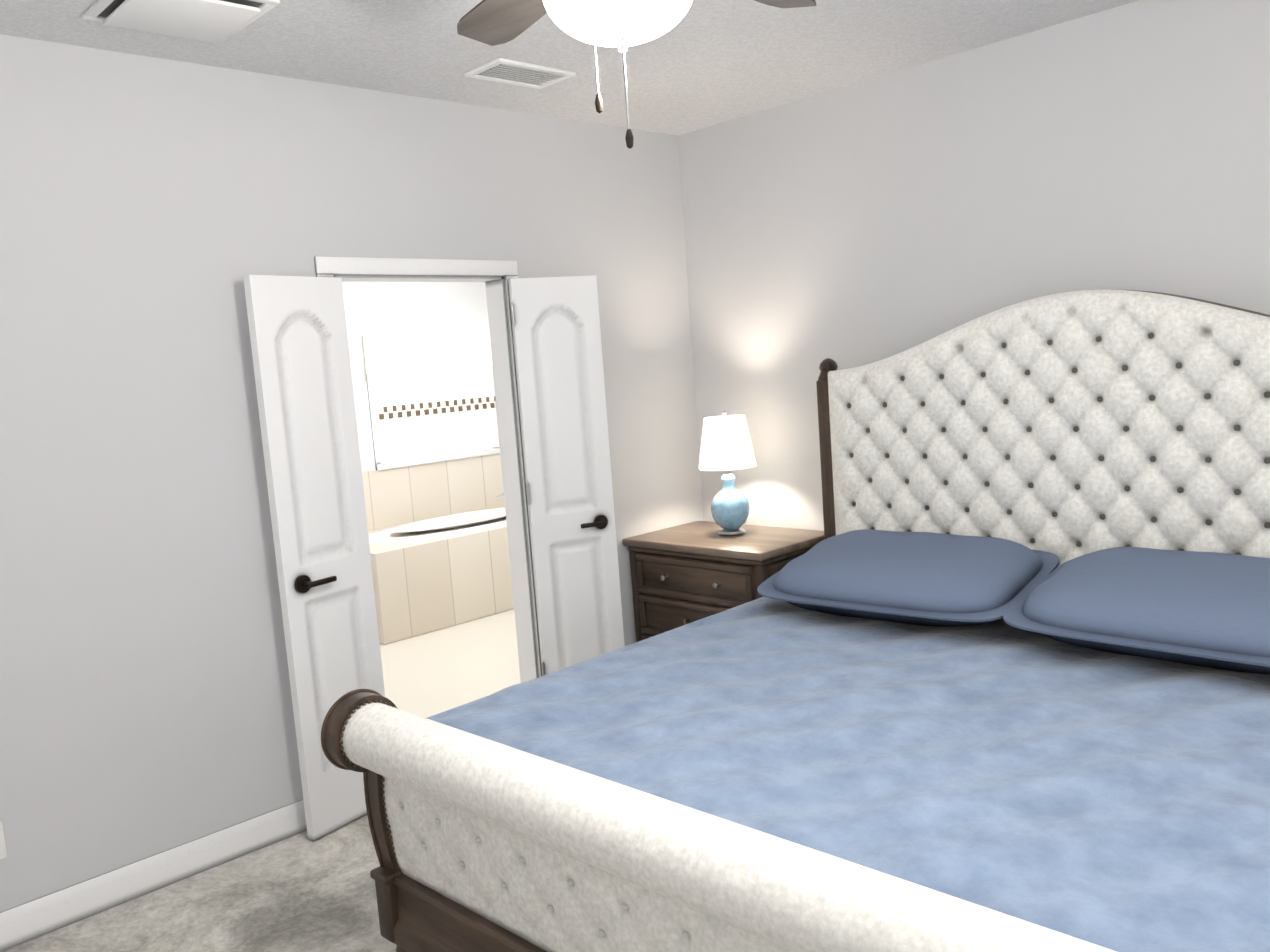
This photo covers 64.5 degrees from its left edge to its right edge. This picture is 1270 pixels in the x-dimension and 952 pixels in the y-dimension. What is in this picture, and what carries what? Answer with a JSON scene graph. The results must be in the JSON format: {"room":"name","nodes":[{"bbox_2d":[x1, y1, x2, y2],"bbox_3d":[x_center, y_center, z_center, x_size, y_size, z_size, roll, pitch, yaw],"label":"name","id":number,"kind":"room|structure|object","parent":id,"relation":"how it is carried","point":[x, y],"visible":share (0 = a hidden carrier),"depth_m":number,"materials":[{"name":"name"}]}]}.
{"room":"bedroom","nodes":[
{"label":"bedroom","id":0,"kind":"room"},
{"bbox_2d":[2,609,520,951],"bbox_3d":[-0.754,1.365,3.443,6.920,0.100,7.300,-10,9,-43],"label":"floor","id":1,"kind":"structure","parent":0,"point":[300,892],"depth_m":3.32,"materials":[{"name":"carpet"}]},
{"bbox_2d":[362,453,513,644],"bbox_3d":[-1.234,0.418,7.225,1.948,0.999,0.948,-10,9,-43],"label":"bathtub","id":2,"kind":"object","parent":1,"relation":"on","point":[438,544],"visible":0.54,"depth_m":6.82,"materials":[{"name":"tile"}]},
{"bbox_2d":[622,521,824,641],"bbox_3d":[0.454,0.674,4.748,0.570,0.800,0.856,-10,9,-43],"label":"nightstand","id":3,"kind":"object","parent":1,"relation":"on","point":[685,574],"visible":0.29,"depth_m":4.58,"materials":[{"name":"brown wood"}]},
{"bbox_2d":[699,410,756,535],"bbox_3d":[0.435,-0.018,4.708,0.270,0.581,0.270,-10,9,-43],"label":"lamp","id":4,"kind":"object","parent":3,"relation":"on","point":[726,445],"visible":1,"depth_m":4.63,"materials":[{"name":"blue ceramic"}]},
{"bbox_2d":[321,290,1269,951],"bbox_3d":[0.846,0.376,2.799,2.333,1.770,2.578,2,9,44],"label":"bed","id":5,"kind":"object","parent":1,"relation":"on","point":[983,664],"visible":1,"depth_m":2.68,"materials":[{"name":"fabric"}]},
{"bbox_2d":[404,572,1269,951],"bbox_3d":[0.911,0.903,2.862,2.311,0.659,2.140,2,9,44],"label":"duvet","id":6,"kind":"object","parent":5,"relation":"on","point":[1116,800],"depth_m":2.40,"materials":[{"name":"blue fabric"}]},
{"bbox_2d":[0,34,703,911],"bbox_3d":[-1.697,0.015,3.322,5.520,2.740,0.120,-10,9,-43],"label":"wall","id":7,"kind":"structure","parent":0,"point":[154,212],"depth_m":3.41,"materials":[{"name":"grey paint"}]},
{"bbox_2d":[0,821,7,859],"bbox_3d":[-1.943,1.110,3.036,0.072,0.116,0.010,-10,9,-43],"label":"electrical outlet plate","id":8,"kind":"object","parent":7,"relation":"attached to","point":[3,852],"visible":1,"depth_m":3.06,"materials":[{"name":"white plastic"}]},
{"bbox_2d":[0,799,306,951],"bbox_3d":[-1.696,1.344,3.282,1.870,0.115,0.016,-10,9,-43],"label":"baseboard","id":9,"kind":"structure","parent":7,"relation":"attached to","point":[40,916],"depth_m":3.32,"materials":[{"name":"white wood"}]},
{"bbox_2d":[243,275,384,839],"bbox_3d":[-1.125,0.291,3.675,0.391,2.015,0.167,-10,9,-43],"label":"bathroom door","id":10,"kind":"structure","parent":7,"relation":"in","point":[303,376],"depth_m":3.64,"materials":[{"name":"white wood"}]},
{"bbox_2d":[314,256,541,682],"bbox_3d":[-0.811,0.174,4.177,0.930,2.105,0.138,-10,9,-43],"label":"door frame","id":11,"kind":"structure","parent":7,"relation":"attached to","point":[493,275],"depth_m":4.38,"materials":[{"name":"white wood"}]},
{"bbox_2d":[508,275,624,675],"bbox_3d":[-0.276,0.141,4.444,0.385,2.015,0.206,-10,9,-43],"label":"bathroom door","id":12,"kind":"structure","parent":7,"relation":"in","point":[561,387],"depth_m":4.42,"materials":[{"name":"white wood"}]},
{"bbox_2d":[342,282,499,471],"bbox_3d":[-2.216,-0.359,6.972,3.700,2.740,0.100,-10,9,-43],"label":"wall","id":13,"kind":"structure","parent":0,"point":[388,304],"depth_m":7.30,"materials":[{"name":"white paint"}]},
{"bbox_2d":[362,324,499,469],"bbox_3d":[-1.504,-0.615,7.566,1.160,1.010,0.145,-10,9,-43],"label":"bathroom window","id":14,"kind":"structure","parent":13,"relation":"in","point":[431,396],"depth_m":7.50,"materials":[{"name":"white glass"}]},
{"bbox_2d":[0,0,1138,135],"bbox_3d":[-0.338,-1.330,1.657,5.760,0.100,4.320,-10,9,-43],"label":"ceiling","id":15,"kind":"structure","parent":0,"point":[701,64],"depth_m":3.56,"materials":[{"name":"paint"}]},
{"bbox_2d":[82,0,279,42],"bbox_3d":[-1.306,-1.332,2.893,0.410,0.030,0.410,-10,9,-43],"label":"ceiling vent","id":16,"kind":"object","parent":15,"relation":"in","point":[215,21],"visible":1,"depth_m":2.88,"materials":[{"name":"white metal"}]},
{"bbox_2d":[464,58,575,88],"bbox_3d":[-0.428,-1.504,3.767,0.360,0.014,0.220,-10,9,-43],"label":"ceiling vent","id":17,"kind":"object","parent":15,"relation":"in","point":[512,72],"visible":0.98,"depth_m":3.75,"materials":[{"name":"white metal"}]},
{"bbox_2d":[457,0,815,148],"bbox_3d":[-0.020,-0.971,1.919,1.262,0.714,1.286,-10,9,-43],"label":"ceiling fan","id":18,"kind":"object","parent":15,"relation":"hanging from","point":[622,26],"visible":1,"depth_m":1.88,"materials":[{"name":"white glass"}]},
{"bbox_2d":[678,0,1269,530],"bbox_3d":[1.779,-0.290,3.757,0.120,2.740,4.320,-10,9,-43],"label":"wall","id":19,"kind":"structure","parent":0,"point":[1126,146],"depth_m":4.01,"materials":[{"name":"grey paint"}]}
]}

